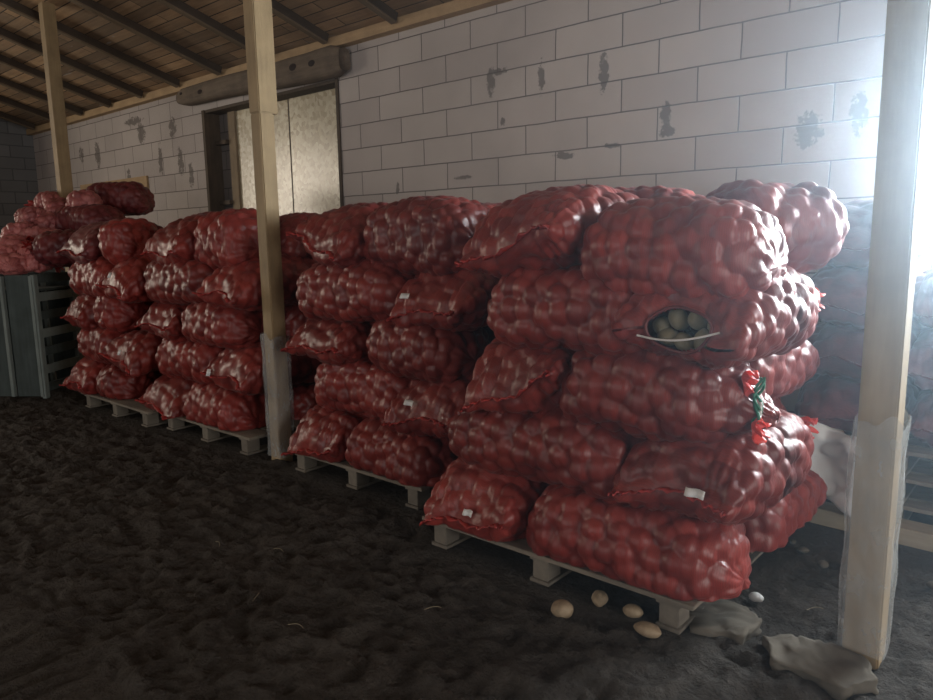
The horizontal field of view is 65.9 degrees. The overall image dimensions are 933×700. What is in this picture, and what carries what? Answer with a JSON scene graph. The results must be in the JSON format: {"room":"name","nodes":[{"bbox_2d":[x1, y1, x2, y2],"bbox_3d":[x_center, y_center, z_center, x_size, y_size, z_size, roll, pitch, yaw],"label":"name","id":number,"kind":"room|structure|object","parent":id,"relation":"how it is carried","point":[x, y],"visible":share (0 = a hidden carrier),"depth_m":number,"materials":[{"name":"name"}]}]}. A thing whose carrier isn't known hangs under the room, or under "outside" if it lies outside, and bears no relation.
{"room":"farm building","nodes":[
{"label":"farm building","id":0,"kind":"room"},
{"bbox_2d":[0,118,38,237],"bbox_3d":[-11.321,-3.149,8.919,0.250,6.800,11.300,7,12,40],"label":"wall","id":1,"kind":"structure","parent":0,"point":[18,173],"depth_m":12.67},
{"bbox_2d":[0,0,452,125],"bbox_3d":[-3.947,-3.989,2.169,20.100,3.570,11.700,7,12,40],"label":"ceiling","id":2,"kind":"structure","parent":0,"point":[334,17],"depth_m":8.07,"materials":[{"name":"wood"}]},
{"bbox_2d":[0,111,35,129],"bbox_3d":[-11.084,-4.769,8.088,0.066,3.388,11.008,7,12,40],"label":"rafter","id":3,"kind":"object","parent":2,"relation":"attached to","point":[5,116],"visible":1,"depth_m":12.21,"materials":[{"name":"brown wood"}]},
{"bbox_2d":[0,95,49,120],"bbox_3d":[-10.327,-4.679,7.440,0.066,3.388,11.008,7,12,40],"label":"rafter","id":4,"kind":"object","parent":2,"relation":"attached to","point":[4,100],"visible":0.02,"depth_m":11.40,"materials":[{"name":"brown wood"}]},
{"bbox_2d":[0,76,82,115],"bbox_3d":[-9.571,-4.589,6.792,0.066,3.388,11.008,7,12,40],"label":"rafter","id":5,"kind":"object","parent":2,"relation":"attached to","point":[5,82],"visible":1,"depth_m":10.58,"materials":[{"name":"brown wood"}]},
{"bbox_2d":[0,54,110,107],"bbox_3d":[-8.815,-4.499,6.144,0.066,3.388,11.008,7,12,40],"label":"rafter","id":6,"kind":"object","parent":2,"relation":"attached to","point":[4,60],"visible":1,"depth_m":9.82,"materials":[{"name":"brown wood"}]},
{"bbox_2d":[0,27,142,97],"bbox_3d":[-8.058,-4.409,5.496,0.066,3.388,11.008,7,12,40],"label":"rafter","id":7,"kind":"object","parent":2,"relation":"attached to","point":[5,34],"visible":1,"depth_m":9.18,"materials":[{"name":"brown wood"}]},
{"bbox_2d":[0,0,179,87],"bbox_3d":[-7.302,-4.319,4.848,0.066,3.388,11.008,7,12,40],"label":"rafter","id":8,"kind":"object","parent":2,"relation":"attached to","point":[11,5],"visible":1,"depth_m":8.40,"materials":[{"name":"brown wood"}]},
{"bbox_2d":[68,0,221,75],"bbox_3d":[-6.546,-4.229,4.200,0.066,3.388,11.008,7,12,40],"label":"rafter","id":9,"kind":"object","parent":2,"relation":"attached to","point":[92,6],"visible":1,"depth_m":7.85,"materials":[{"name":"brown wood"}]},
{"bbox_2d":[66,63,246,125],"bbox_3d":[-4.473,-3.447,9.812,5.747,0.095,0.334,7,12,40],"label":"wall plate","id":10,"kind":"object","parent":2,"relation":"attached to","point":[169,91],"depth_m":9.83,"materials":[{"name":"brown wood"}]},
{"bbox_2d":[156,0,245,49],"bbox_3d":[-5.789,-4.139,3.552,0.066,3.388,11.008,7,12,40],"label":"rafter","id":11,"kind":"object","parent":2,"relation":"attached to","point":[180,7],"visible":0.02,"depth_m":7.30,"materials":[{"name":"brown wood"}]},
{"bbox_2d":[272,0,328,43],"bbox_3d":[-5.033,-4.048,2.904,0.066,3.388,11.008,7,12,40],"label":"rafter","id":12,"kind":"object","parent":2,"relation":"attached to","point":[281,11],"visible":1,"depth_m":6.97,"materials":[{"name":"brown wood"}]},
{"bbox_2d":[357,0,397,23],"bbox_3d":[-4.277,-3.958,2.256,0.066,3.388,11.008,7,12,40],"label":"rafter","id":13,"kind":"object","parent":2,"relation":"attached to","point":[379,7],"visible":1,"depth_m":6.46,"materials":[{"name":"brown wood"}]},
{"bbox_2d":[0,371,932,699],"bbox_3d":[-3.862,1.127,2.979,19.900,0.091,11.500,7,12,40],"label":"floor","id":14,"kind":"structure","parent":0,"point":[116,583],"depth_m":3.08,"materials":[{"name":"soil"}]},
{"bbox_2d":[0,272,82,398],"bbox_3d":[-4.838,-0.168,7.301,1.518,1.205,0.650,0,9,5],"label":"crate","id":15,"kind":"object","parent":14,"relation":"on","point":[27,350],"visible":0.77,"depth_m":7.01,"materials":[{"name":"grey wood"}]},
{"bbox_2d":[0,253,28,275],"bbox_3d":[-4.422,-0.830,7.021,0.299,0.234,0.425,-6,10,-30],"label":"sack","id":16,"kind":"object","parent":15,"relation":"on","point":[10,263],"visible":0.94,"depth_m":6.88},
{"bbox_2d":[25,253,64,272],"bbox_3d":[-4.198,-0.871,7.122,0.267,0.239,0.382,7,12,40],"label":"sack","id":17,"kind":"object","parent":15,"relation":"on","point":[32,264],"visible":0.56,"depth_m":6.98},
{"bbox_2d":[17,240,33,255],"bbox_3d":[-4.286,-0.941,7.109,0.262,0.285,0.404,-8,11,-37],"label":"sack","id":18,"kind":"object","parent":17,"relation":"on","point":[25,248],"visible":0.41,"depth_m":6.99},
{"bbox_2d":[0,234,28,250],"bbox_3d":[-4.444,-1.018,7.163,0.448,0.272,0.267,-2,9,-6],"label":"sack","id":19,"kind":"object","parent":18,"relation":"on","point":[14,241],"visible":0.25,"depth_m":7.07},
{"bbox_2d":[19,225,47,238],"bbox_3d":[-4.452,-1.135,7.382,0.433,0.277,0.274,-1,9,0],"label":"sack","id":20,"kind":"object","parent":19,"relation":"on","point":[34,231],"visible":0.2,"depth_m":7.26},
{"bbox_2d":[0,221,33,236],"bbox_3d":[-4.545,-1.210,7.436,0.456,0.249,0.279,-9,12,-41],"label":"sack","id":21,"kind":"object","parent":20,"relation":"on","point":[15,228],"visible":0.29,"depth_m":7.28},
{"bbox_2d":[14,206,46,222],"bbox_3d":[-4.574,-1.403,7.659,0.271,0.244,0.444,2,9,16],"label":"sack","id":22,"kind":"object","parent":21,"relation":"on","point":[29,214],"visible":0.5,"depth_m":7.48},
{"bbox_2d":[30,229,76,267],"bbox_3d":[-3.909,-1.013,7.152,0.727,0.377,0.505,-3,9,-10],"label":"sack","id":23,"kind":"object","parent":17,"relation":"on","point":[44,246],"visible":0.48,"depth_m":6.94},
{"bbox_2d":[54,204,125,229],"bbox_3d":[-4.062,-1.375,7.741,0.837,0.381,0.550,3,10,26],"label":"sack","id":24,"kind":"object","parent":23,"relation":"on","point":[66,217],"visible":0.48,"depth_m":7.50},
{"bbox_2d":[32,211,55,228],"bbox_3d":[-4.407,-1.345,7.667,0.451,0.287,0.274,-9,12,-41],"label":"sack","id":25,"kind":"object","parent":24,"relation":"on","point":[47,219],"visible":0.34,"depth_m":7.53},
{"bbox_2d":[43,197,66,211],"bbox_3d":[-4.462,-1.540,7.886,0.287,0.290,0.465,-6,10,-27],"label":"sack","id":26,"kind":"object","parent":24,"relation":"on","point":[51,204],"visible":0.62,"depth_m":7.71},
{"bbox_2d":[24,191,59,208],"bbox_3d":[-4.632,-1.635,7.952,0.445,0.234,0.275,3,10,23],"label":"sack","id":27,"kind":"object","parent":26,"relation":"on","point":[39,199],"visible":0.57,"depth_m":7.83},
{"bbox_2d":[65,189,102,206],"bbox_3d":[-4.100,-1.587,7.718,0.373,0.265,0.335,-5,10,-22],"label":"sack","id":28,"kind":"object","parent":24,"relation":"on","point":[75,198],"visible":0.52,"depth_m":7.60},
{"bbox_2d":[85,181,154,215],"bbox_3d":[-3.952,-1.708,8.148,0.832,0.381,0.500,1,9,9],"label":"sack","id":29,"kind":"object","parent":24,"relation":"on","point":[132,198],"visible":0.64,"depth_m":7.94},
{"bbox_2d":[38,1,84,357],"bbox_3d":[-4.408,-1.658,7.927,0.125,4.058,0.125,7,12,40],"label":"timber post","id":30,"kind":"object","parent":14,"relation":"on","point":[47,13],"visible":0.44,"depth_m":7.72,"materials":[{"name":"brown wood"}]},
{"bbox_2d":[81,393,167,426],"bbox_3d":[-2.634,0.425,6.738,1.324,0.138,1.330,7,12,40],"label":"wooden pallet","id":31,"kind":"object","parent":14,"relation":"on","point":[120,407],"visible":0.29,"depth_m":6.21,"materials":[{"name":"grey wood"}]},
{"bbox_2d":[59,357,162,394],"bbox_3d":[-3.303,0.169,6.861,0.601,0.348,0.962,7,12,40],"label":"sack","id":32,"kind":"object","parent":31,"relation":"on","point":[82,378],"visible":0.25,"depth_m":6.52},
{"bbox_2d":[96,363,161,399],"bbox_3d":[-3.033,0.235,6.486,0.550,0.325,0.519,-9,12,-41],"label":"sack","id":33,"kind":"object","parent":31,"relation":"on","point":[112,383],"visible":0.69,"depth_m":6.27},
{"bbox_2d":[77,325,124,363],"bbox_3d":[-3.189,-0.074,6.582,0.850,0.402,0.540,7,12,41],"label":"sack","id":34,"kind":"object","parent":33,"relation":"on","point":[91,343],"visible":0.32,"depth_m":6.37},
{"bbox_2d":[60,295,97,330],"bbox_3d":[-3.254,-0.403,6.783,0.509,0.402,0.962,7,12,42],"label":"sack","id":35,"kind":"object","parent":34,"relation":"on","point":[80,314],"visible":0.23,"depth_m":6.45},
{"bbox_2d":[68,256,114,297],"bbox_3d":[-3.216,-0.667,6.500,0.921,0.406,0.553,7,12,42],"label":"sack","id":36,"kind":"object","parent":35,"relation":"on","point":[83,277],"visible":0.35,"depth_m":6.25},
{"bbox_2d":[55,219,162,263],"bbox_3d":[-3.225,-0.997,6.661,0.784,0.419,0.960,7,12,42],"label":"sack","id":37,"kind":"object","parent":36,"relation":"on","point":[82,246],"visible":0.3,"depth_m":6.32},
{"bbox_2d":[93,295,153,332],"bbox_3d":[-3.024,-0.353,6.390,0.482,0.396,0.530,7,12,40],"label":"sack","id":38,"kind":"object","parent":34,"relation":"on","point":[111,314],"visible":0.61,"depth_m":6.19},
{"bbox_3d":[-2.155,0.216,6.651,0.590,0.293,0.913,6,12,39],"label":"sack","id":39,"kind":"object","parent":31,"relation":"on","visible":0},
{"bbox_2d":[98,329,162,376],"bbox_3d":[-2.625,-0.036,6.290,0.642,0.402,0.964,7,12,40],"label":"sack","id":40,"kind":"object","parent":39,"relation":"on","point":[134,352],"visible":0.46,"depth_m":5.94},
{"bbox_2d":[167,416,299,455],"bbox_3d":[-1.553,0.538,5.916,1.287,0.138,1.330,7,12,40],"label":"wooden pallet","id":41,"kind":"object","parent":14,"relation":"on","point":[250,442],"visible":0.23,"depth_m":5.25,"materials":[{"name":"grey wood"}]},
{"bbox_2d":[134,374,195,420],"bbox_3d":[-2.183,0.292,6.016,0.645,0.352,0.974,7,12,42],"label":"sack","id":42,"kind":"object","parent":41,"relation":"on","point":[165,396],"visible":0.26,"depth_m":5.73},
{"bbox_2d":[183,382,268,430],"bbox_3d":[-1.788,0.369,5.510,0.802,0.326,0.543,7,12,43],"label":"sack","id":43,"kind":"object","parent":41,"relation":"on","point":[210,404],"visible":0.72,"depth_m":5.24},
{"bbox_2d":[155,336,225,383],"bbox_3d":[-2.065,0.048,5.750,0.932,0.395,0.557,7,12,42],"label":"sack","id":44,"kind":"object","parent":43,"relation":"on","point":[179,358],"visible":0.44,"depth_m":5.51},
{"bbox_2d":[134,302,187,340],"bbox_3d":[-2.215,-0.301,5.997,0.662,0.401,0.966,6,11,38],"label":"sack","id":45,"kind":"object","parent":44,"relation":"on","point":[162,320],"visible":0.34,"depth_m":5.68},
{"bbox_2d":[144,260,213,304],"bbox_3d":[-2.117,-0.547,5.647,1.085,0.400,0.576,7,12,40],"label":"sack","id":46,"kind":"object","parent":45,"relation":"on","point":[172,283],"visible":0.47,"depth_m":5.39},
{"bbox_2d":[140,211,211,265],"bbox_3d":[-2.012,-0.868,5.724,0.612,0.460,0.971,7,12,41],"label":"sack","id":47,"kind":"object","parent":46,"relation":"on","point":[174,243],"visible":0.3,"depth_m":5.42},
{"bbox_2d":[181,301,263,349],"bbox_3d":[-1.802,-0.219,5.433,0.799,0.403,0.522,7,12,41],"label":"sack","id":48,"kind":"object","parent":44,"relation":"on","point":[228,328],"visible":0.62,"depth_m":5.17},
{"bbox_2d":[192,253,316,310],"bbox_3d":[-1.435,-0.503,5.266,0.622,0.400,0.978,7,12,41],"label":"sack","id":49,"kind":"object","parent":48,"relation":"on","point":[238,286],"visible":0.5,"depth_m":5.01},
{"bbox_2d":[194,208,258,270],"bbox_3d":[-1.687,-0.804,5.293,0.647,0.475,0.552,7,12,41],"label":"sack","id":50,"kind":"object","parent":49,"relation":"on","point":[227,237],"visible":0.72,"depth_m":5.05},
{"bbox_2d":[200,335,321,395],"bbox_3d":[-1.435,0.088,5.386,0.643,0.405,0.991,7,12,42],"label":"sack","id":51,"kind":"object","parent":43,"relation":"on","point":[241,370],"visible":0.51,"depth_m":5.12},
{"bbox_2d":[289,382,316,419],"bbox_3d":[-1.072,0.327,5.838,0.563,0.293,0.919,7,12,40],"label":"sack","id":52,"kind":"object","parent":41,"relation":"on","point":[302,395],"visible":0.16,"depth_m":5.47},
{"bbox_2d":[243,0,292,461],"bbox_3d":[-1.314,-1.264,4.695,0.155,4.190,0.161,7,12,40],"label":"timber post","id":53,"kind":"object","parent":14,"relation":"on","point":[258,20],"visible":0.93,"depth_m":4.71,"materials":[{"name":"brown wood"}]},
{"bbox_2d":[295,454,431,509],"bbox_3d":[-0.269,0.686,4.842,1.244,0.138,1.330,7,12,40],"label":"wooden pallet","id":54,"kind":"object","parent":14,"relation":"on","point":[358,479],"visible":0.21,"depth_m":4.36,"materials":[{"name":"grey wood"}]},
{"bbox_2d":[281,404,367,462],"bbox_3d":[-0.714,0.464,4.795,0.612,0.348,0.963,6,12,39],"label":"sack","id":55,"kind":"object","parent":54,"relation":"on","point":[321,434],"visible":0.34,"depth_m":4.48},
{"bbox_2d":[345,417,457,486],"bbox_3d":[-0.335,0.538,4.281,0.809,0.329,0.560,7,12,42],"label":"sack","id":56,"kind":"object","parent":54,"relation":"on","point":[416,461],"visible":0.59,"depth_m":4.02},
{"bbox_2d":[314,359,410,419],"bbox_3d":[-0.534,0.217,4.481,0.976,0.405,0.562,7,12,41],"label":"sack","id":57,"kind":"object","parent":56,"relation":"on","point":[361,388],"visible":0.45,"depth_m":4.29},
{"bbox_2d":[280,318,375,365],"bbox_3d":[-0.651,-0.119,4.686,0.739,0.408,0.989,7,12,41],"label":"sack","id":58,"kind":"object","parent":57,"relation":"on","point":[333,342],"visible":0.34,"depth_m":4.33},
{"bbox_2d":[296,258,414,322],"bbox_3d":[-0.595,-0.371,4.362,1.028,0.406,0.575,7,12,40],"label":"sack","id":59,"kind":"object","parent":58,"relation":"on","point":[362,291],"visible":0.6,"depth_m":4.11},
{"bbox_2d":[286,202,388,268],"bbox_3d":[-0.587,-0.710,4.531,0.961,0.437,0.709,-8,12,-39],"label":"sack","id":60,"kind":"object","parent":59,"relation":"on","point":[332,237],"visible":0.45,"depth_m":4.21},
{"bbox_2d":[381,374,472,437],"bbox_3d":[0.032,0.262,4.149,0.621,0.395,0.957,7,12,41],"label":"sack","id":61,"kind":"object","parent":56,"relation":"on","point":[421,408],"visible":0.34,"depth_m":3.87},
{"bbox_2d":[366,319,489,382],"bbox_3d":[-0.238,-0.028,4.105,0.524,0.392,0.772,-10,13,-44],"label":"sack","id":62,"kind":"object","parent":61,"relation":"on","point":[424,353],"visible":0.7,"depth_m":3.85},
{"bbox_2d":[386,269,499,331],"bbox_3d":[0.057,-0.325,4.033,0.615,0.396,0.985,7,12,40],"label":"sack","id":63,"kind":"object","parent":62,"relation":"on","point":[454,302],"visible":0.48,"depth_m":3.70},
{"bbox_2d":[363,195,489,275],"bbox_3d":[-0.174,-0.628,4.005,0.836,0.452,0.564,7,12,42],"label":"sack","id":64,"kind":"object","parent":63,"relation":"on","point":[413,235],"visible":0.79,"depth_m":3.76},
{"bbox_2d":[551,599,573,618],"bbox_3d":[0.381,1.030,2.863,0.088,0.069,0.075,2,9,18],"label":"potato","id":65,"kind":"object","parent":14,"relation":"on","point":[563,608],"visible":0.99,"depth_m":2.84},
{"bbox_2d":[422,515,763,634],"bbox_3d":[0.762,0.861,3.632,1.403,0.138,1.390,7,12,40],"label":"wooden pallet","id":66,"kind":"object","parent":14,"relation":"on","point":[674,616],"visible":0.25,"depth_m":3.09,"materials":[{"name":"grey wood"}]},
{"bbox_2d":[419,457,549,541],"bbox_3d":[0.246,0.626,3.604,0.641,0.346,0.974,7,12,42],"label":"sack","id":67,"kind":"object","parent":66,"relation":"on","point":[469,499],"visible":0.41,"depth_m":3.29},
{"bbox_2d":[526,483,751,601],"bbox_3d":[0.699,0.719,3.031,0.970,0.328,0.555,6,12,38],"label":"sack","id":68,"kind":"object","parent":66,"relation":"on","point":[681,557],"visible":0.77,"depth_m":2.78,"materials":[{"name":"fabric"}]},
{"bbox_2d":[448,408,639,500],"bbox_3d":[0.404,0.393,3.278,1.073,0.410,0.580,7,12,40],"label":"sack","id":69,"kind":"object","parent":68,"relation":"on","point":[550,448],"visible":0.49,"depth_m":3.03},
{"bbox_2d":[460,338,575,414],"bbox_3d":[0.413,0.073,3.387,0.677,0.398,0.931,7,12,41],"label":"sack","id":70,"kind":"object","parent":69,"relation":"on","point":[525,381],"visible":0.34,"depth_m":3.10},
{"bbox_2d":[487,265,684,355],"bbox_3d":[0.497,-0.184,3.078,0.868,0.395,0.540,7,12,42],"label":"sack","id":71,"kind":"object","parent":70,"relation":"on","point":[531,308],"visible":0.59,"depth_m":2.88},
{"bbox_2d":[454,184,638,278],"bbox_3d":[0.473,-0.535,3.248,0.998,0.410,0.681,-9,12,-42],"label":"sack","id":72,"kind":"object","parent":71,"relation":"on","point":[537,229],"visible":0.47,"depth_m":2.94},
{"bbox_2d":[608,408,813,525],"bbox_3d":[1.037,0.434,2.938,0.616,0.407,0.954,7,12,42],"label":"sack","id":73,"kind":"object","parent":68,"relation":"on","point":[734,480],"visible":0.75,"depth_m":2.66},
{"bbox_2d":[559,345,780,444],"bbox_3d":[0.783,0.155,2.876,0.888,0.391,0.541,7,12,41],"label":"sack","id":74,"kind":"object","parent":73,"relation":"on","point":[643,394],"visible":0.81,"depth_m":2.64,"materials":[{"name":"fabric"}]},
{"bbox_2d":[611,265,819,369],"bbox_3d":[1.028,-0.158,2.836,0.588,0.407,0.966,6,12,38],"label":"sack","id":75,"kind":"object","parent":74,"relation":"on","point":[777,320],"visible":0.78,"depth_m":2.52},
{"bbox_2d":[652,316,671,333],"bbox_3d":[0.722,-0.089,2.661,0.065,0.075,0.085,-3,9,-10],"label":"potato","id":76,"kind":"object","parent":75,"relation":"in","point":[660,323],"visible":0.7,"depth_m":2.63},
{"bbox_2d":[657,327,678,345],"bbox_3d":[0.736,-0.049,2.626,0.084,0.069,0.073,7,12,40],"label":"potato","id":77,"kind":"object","parent":75,"relation":"in","point":[667,333],"visible":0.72,"depth_m":2.60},
{"bbox_2d":[668,309,688,330],"bbox_3d":[0.766,-0.111,2.606,0.075,0.081,0.066,6,11,38],"label":"potato","id":78,"kind":"object","parent":75,"relation":"in","point":[677,318],"visible":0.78,"depth_m":2.58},
{"bbox_2d":[673,332,694,350],"bbox_3d":[0.782,-0.026,2.584,0.080,0.075,0.073,-8,11,-37],"label":"potato","id":79,"kind":"object","parent":75,"relation":"in","point":[680,345],"visible":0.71,"depth_m":2.56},
{"bbox_2d":[580,196,787,299],"bbox_3d":[0.810,-0.384,2.761,0.759,0.406,0.526,6,11,37],"label":"sack","id":80,"kind":"object","parent":75,"relation":"on","point":[690,247],"visible":0.84,"depth_m":2.54,"materials":[{"name":"fabric"}]},
{"bbox_2d":[687,312,707,329],"bbox_3d":[0.824,-0.105,2.562,0.076,0.075,0.074,0,9,7],"label":"potato","id":81,"kind":"object","parent":75,"relation":"in","point":[695,321],"visible":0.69,"depth_m":2.53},
{"bbox_2d":[693,328,710,351],"bbox_3d":[0.838,-0.033,2.545,0.066,0.091,0.069,-2,9,-3],"label":"potato","id":82,"kind":"object","parent":75,"relation":"in","point":[697,342],"visible":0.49,"depth_m":2.52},
{"bbox_2d":[743,470,827,551],"bbox_3d":[1.343,0.663,3.485,0.618,0.296,0.942,7,12,41],"label":"sack","id":83,"kind":"object","parent":66,"relation":"on","point":[771,531],"visible":0.3,"depth_m":3.14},
{"bbox_2d":[773,397,818,438],"bbox_3d":[1.284,0.310,3.713,0.990,0.402,0.550,6,12,39],"label":"sack","id":84,"kind":"object","parent":83,"relation":"on","point":[777,403],"visible":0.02,"depth_m":3.42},
{"bbox_2d":[706,327,819,400],"bbox_3d":[1.283,0.049,3.434,0.990,0.403,0.609,-10,12,-44],"label":"sack","id":85,"kind":"object","parent":84,"relation":"on","point":[784,374],"visible":0.23,"depth_m":3.16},
{"bbox_2d":[815,287,825,311],"bbox_3d":[1.268,-0.277,3.596,0.958,0.396,0.584,7,12,41],"label":"sack","id":86,"kind":"object","parent":85,"relation":"on","point":[816,288],"visible":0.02,"depth_m":3.32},
{"bbox_2d":[705,179,848,272],"bbox_3d":[1.316,-0.543,3.216,0.859,0.414,0.563,-4,9,-17],"label":"sack","id":87,"kind":"object","parent":86,"relation":"on","point":[814,224],"visible":0.55,"depth_m":2.99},
{"bbox_2d":[591,590,607,606],"bbox_3d":[0.548,1.019,2.958,0.070,0.059,0.082,2,9,16],"label":"potato","id":88,"kind":"object","parent":14,"relation":"on","point":[599,598],"visible":1,"depth_m":2.93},
{"bbox_2d":[623,604,642,617],"bbox_3d":[0.661,1.036,2.860,0.083,0.054,0.056,4,10,29],"label":"potato","id":89,"kind":"object","parent":14,"relation":"on","point":[630,610],"visible":1,"depth_m":2.84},
{"bbox_2d":[633,621,660,637],"bbox_3d":[0.684,1.056,2.722,0.110,0.052,0.069,5,11,35],"label":"potato","id":90,"kind":"object","parent":14,"relation":"on","point":[644,628],"visible":1,"depth_m":2.70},
{"bbox_2d":[689,599,761,645],"bbox_3d":[0.982,1.057,2.820,0.302,0.071,0.296,7,12,40],"label":"slab","id":91,"kind":"object","parent":14,"relation":"on","point":[734,621],"visible":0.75,"depth_m":2.76,"materials":[{"name":"concrete"}]},
{"bbox_2d":[749,592,763,601],"bbox_3d":[1.192,1.016,2.964,0.050,0.033,0.059,-9,12,-42],"label":"potato","id":92,"kind":"object","parent":14,"relation":"on","point":[754,596],"visible":1,"depth_m":2.95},
{"bbox_2d":[762,634,878,699],"bbox_3d":[1.222,1.097,2.514,0.398,0.076,0.238,7,12,40],"label":"slab","id":93,"kind":"object","parent":14,"relation":"on","point":[843,673],"visible":0.98,"depth_m":2.49,"materials":[{"name":"concrete"}]},
{"bbox_2d":[809,501,932,551],"bbox_3d":[2.632,0.953,3.050,3.800,0.085,0.140,7,12,43],"label":"beam","id":94,"kind":"structure","parent":14,"relation":"on","point":[914,534],"depth_m":3.49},
{"bbox_2d":[842,0,932,669],"bbox_3d":[1.392,-0.936,2.266,0.162,4.214,0.165,7,12,40],"label":"timber post","id":95,"kind":"object","parent":14,"relation":"on","point":[908,45],"visible":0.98,"depth_m":2.35,"materials":[{"name":"brown wood"}]},
{"bbox_2d":[896,485,932,519],"bbox_3d":[2.431,0.781,3.965,1.168,0.138,0.910,7,12,40],"label":"wooden pallet","id":96,"kind":"object","parent":14,"relation":"on","point":[920,500],"visible":0.07,"depth_m":3.64,"materials":[{"name":"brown wood"}]},
{"bbox_2d":[897,458,932,504],"bbox_3d":[2.429,0.642,3.943,1.168,0.138,0.910,7,12,40],"label":"wooden pallet","id":97,"kind":"object","parent":96,"relation":"on","point":[921,474],"visible":0.08,"depth_m":3.62,"materials":[{"name":"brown wood"}]},
{"bbox_2d":[847,420,932,477],"bbox_3d":[2.426,0.504,3.921,1.168,0.138,0.910,7,12,40],"label":"wooden pallet","id":98,"kind":"object","parent":97,"relation":"on","point":[913,449],"visible":0.13,"depth_m":3.61,"materials":[{"name":"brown wood"}]},
{"bbox_2d":[799,416,856,516],"bbox_3d":[1.836,0.592,3.737,0.578,0.456,0.202,7,12,40],"label":"plastic bag","id":99,"kind":"object","parent":98,"relation":"hanging from","point":[833,457],"visible":0.39,"depth_m":3.66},
{"bbox_2d":[794,374,920,435],"bbox_3d":[2.202,0.254,4.055,0.581,0.364,0.904,7,12,41],"label":"sack","id":100,"kind":"object","parent":98,"relation":"on","point":[834,401],"visible":0.3,"depth_m":3.83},
{"bbox_2d":[807,316,926,382],"bbox_3d":[2.233,-0.029,3.967,0.579,0.365,0.933,8,13,44],"label":"sack","id":101,"kind":"object","parent":100,"relation":"on","point":[840,349],"visible":0.28,"depth_m":3.75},
{"bbox_2d":[811,262,926,329],"bbox_3d":[2.212,-0.326,3.950,0.577,0.364,0.929,6,11,38],"label":"sack","id":102,"kind":"object","parent":101,"relation":"on","point":[845,288],"visible":0.34,"depth_m":3.71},
{"bbox_2d":[826,199,932,268],"bbox_3d":[2.188,-0.636,3.914,0.590,0.365,0.926,7,12,41],"label":"sack","id":103,"kind":"object","parent":102,"relation":"on","point":[854,253],"visible":0.28,"depth_m":3.67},
{"bbox_2d":[908,389,932,446],"bbox_3d":[2.632,0.310,3.676,0.619,0.375,0.942,8,12,43],"label":"sack","id":104,"kind":"object","parent":98,"relation":"on","point":[920,418],"visible":0.9,"depth_m":3.55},
{"bbox_2d":[908,327,932,393],"bbox_3d":[2.608,0.011,3.663,0.608,0.375,0.927,7,12,43],"label":"sack","id":105,"kind":"object","parent":104,"relation":"on","point":[920,365],"visible":0.8,"depth_m":3.52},
{"bbox_2d":[913,267,932,327],"bbox_3d":[2.591,-0.286,3.620,0.603,0.374,0.901,7,12,41],"label":"sack","id":106,"kind":"object","parent":105,"relation":"on","point":[923,296],"visible":0.89,"depth_m":3.48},
{"bbox_2d":[33,0,932,413],"bbox_3d":[-0.229,-1.349,6.876,19.500,3.520,0.300,7,12,40],"label":"wall","id":107,"kind":"structure","parent":0,"point":[499,103],"depth_m":5.56,"materials":[{"name":"brick"}]},
{"bbox_2d":[80,176,148,189],"bbox_3d":[-5.412,-2.454,11.012,2.300,0.260,0.030,7,12,40],"label":"board","id":108,"kind":"object","parent":107,"relation":"attached to","point":[144,180],"visible":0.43,"depth_m":10.45,"materials":[{"name":"brown wood"}]},
{"bbox_2d":[176,45,349,105],"bbox_3d":[-2.432,-3.031,8.176,3.220,0.299,0.218,7,12,40],"label":"lintel beam","id":109,"kind":"structure","parent":107,"relation":"attached to","point":[331,61],"depth_m":7.61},
{"bbox_2d":[201,78,343,215],"bbox_3d":[-2.218,-1.385,8.592,2.700,3.120,0.295,7,12,40],"label":"door","id":110,"kind":"structure","parent":107,"relation":"in","point":[307,124],"depth_m":8.38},
{"bbox_2d":[275,0,511,61],"bbox_3d":[-0.908,-3.022,6.758,3.088,0.095,0.334,7,12,40],"label":"wall plate","id":111,"kind":"object","parent":107,"relation":"attached to","point":[447,10],"depth_m":6.60,"materials":[{"name":"brown wood"}]},
{"bbox_3d":[0.859,-0.034,4.001,0.907,0.403,0.542,7,12,42],"label":"sack","id":112,"kind":"object","parent":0,"visible":0},
{"bbox_3d":[0.622,-0.327,3.957,0.610,0.409,0.938,6,12,39],"label":"sack","id":113,"kind":"object","parent":112,"relation":"on","visible":0},
{"bbox_2d":[614,185,702,198],"bbox_3d":[0.892,-0.633,3.822,0.932,0.461,0.544,7,12,40],"label":"sack","id":114,"kind":"object","parent":113,"relation":"on","point":[642,191],"visible":0.1,"depth_m":3.58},
{"bbox_3d":[-1.104,-0.012,5.983,0.826,0.403,0.556,7,12,41],"label":"sack","id":115,"kind":"object","parent":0,"visible":0},
{"bbox_2d":[284,305,307,336],"bbox_3d":[-1.106,-0.280,5.756,0.568,0.409,0.956,7,12,41],"label":"sack","id":116,"kind":"object","parent":115,"relation":"on","point":[294,317],"visible":0.1,"depth_m":5.36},
{"bbox_3d":[-1.114,-0.605,5.892,0.820,0.403,0.535,6,12,39],"label":"sack","id":117,"kind":"object","parent":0,"visible":0},
{"bbox_2d":[279,212,317,258],"bbox_3d":[-1.116,-0.872,5.662,0.601,0.413,0.972,7,12,41],"label":"sack","id":118,"kind":"object","parent":117,"relation":"on","point":[290,246],"visible":0.1,"depth_m":5.26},
{"bbox_3d":[-2.184,-0.390,6.565,0.560,0.409,0.955,7,12,39],"label":"sack","id":119,"kind":"object","parent":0,"visible":0},
{"bbox_2d":[94,254,152,302],"bbox_3d":[-2.640,-0.629,6.209,0.570,0.406,0.988,7,12,40],"label":"sack","id":120,"kind":"object","parent":119,"relation":"on","point":[125,282],"visible":0.42,"depth_m":5.86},
{"bbox_2d":[98,217,157,264],"bbox_3d":[-2.877,-0.910,6.143,0.416,0.436,0.499,6,12,39],"label":"sack","id":121,"kind":"object","parent":120,"relation":"on","point":[120,240],"visible":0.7,"depth_m":5.96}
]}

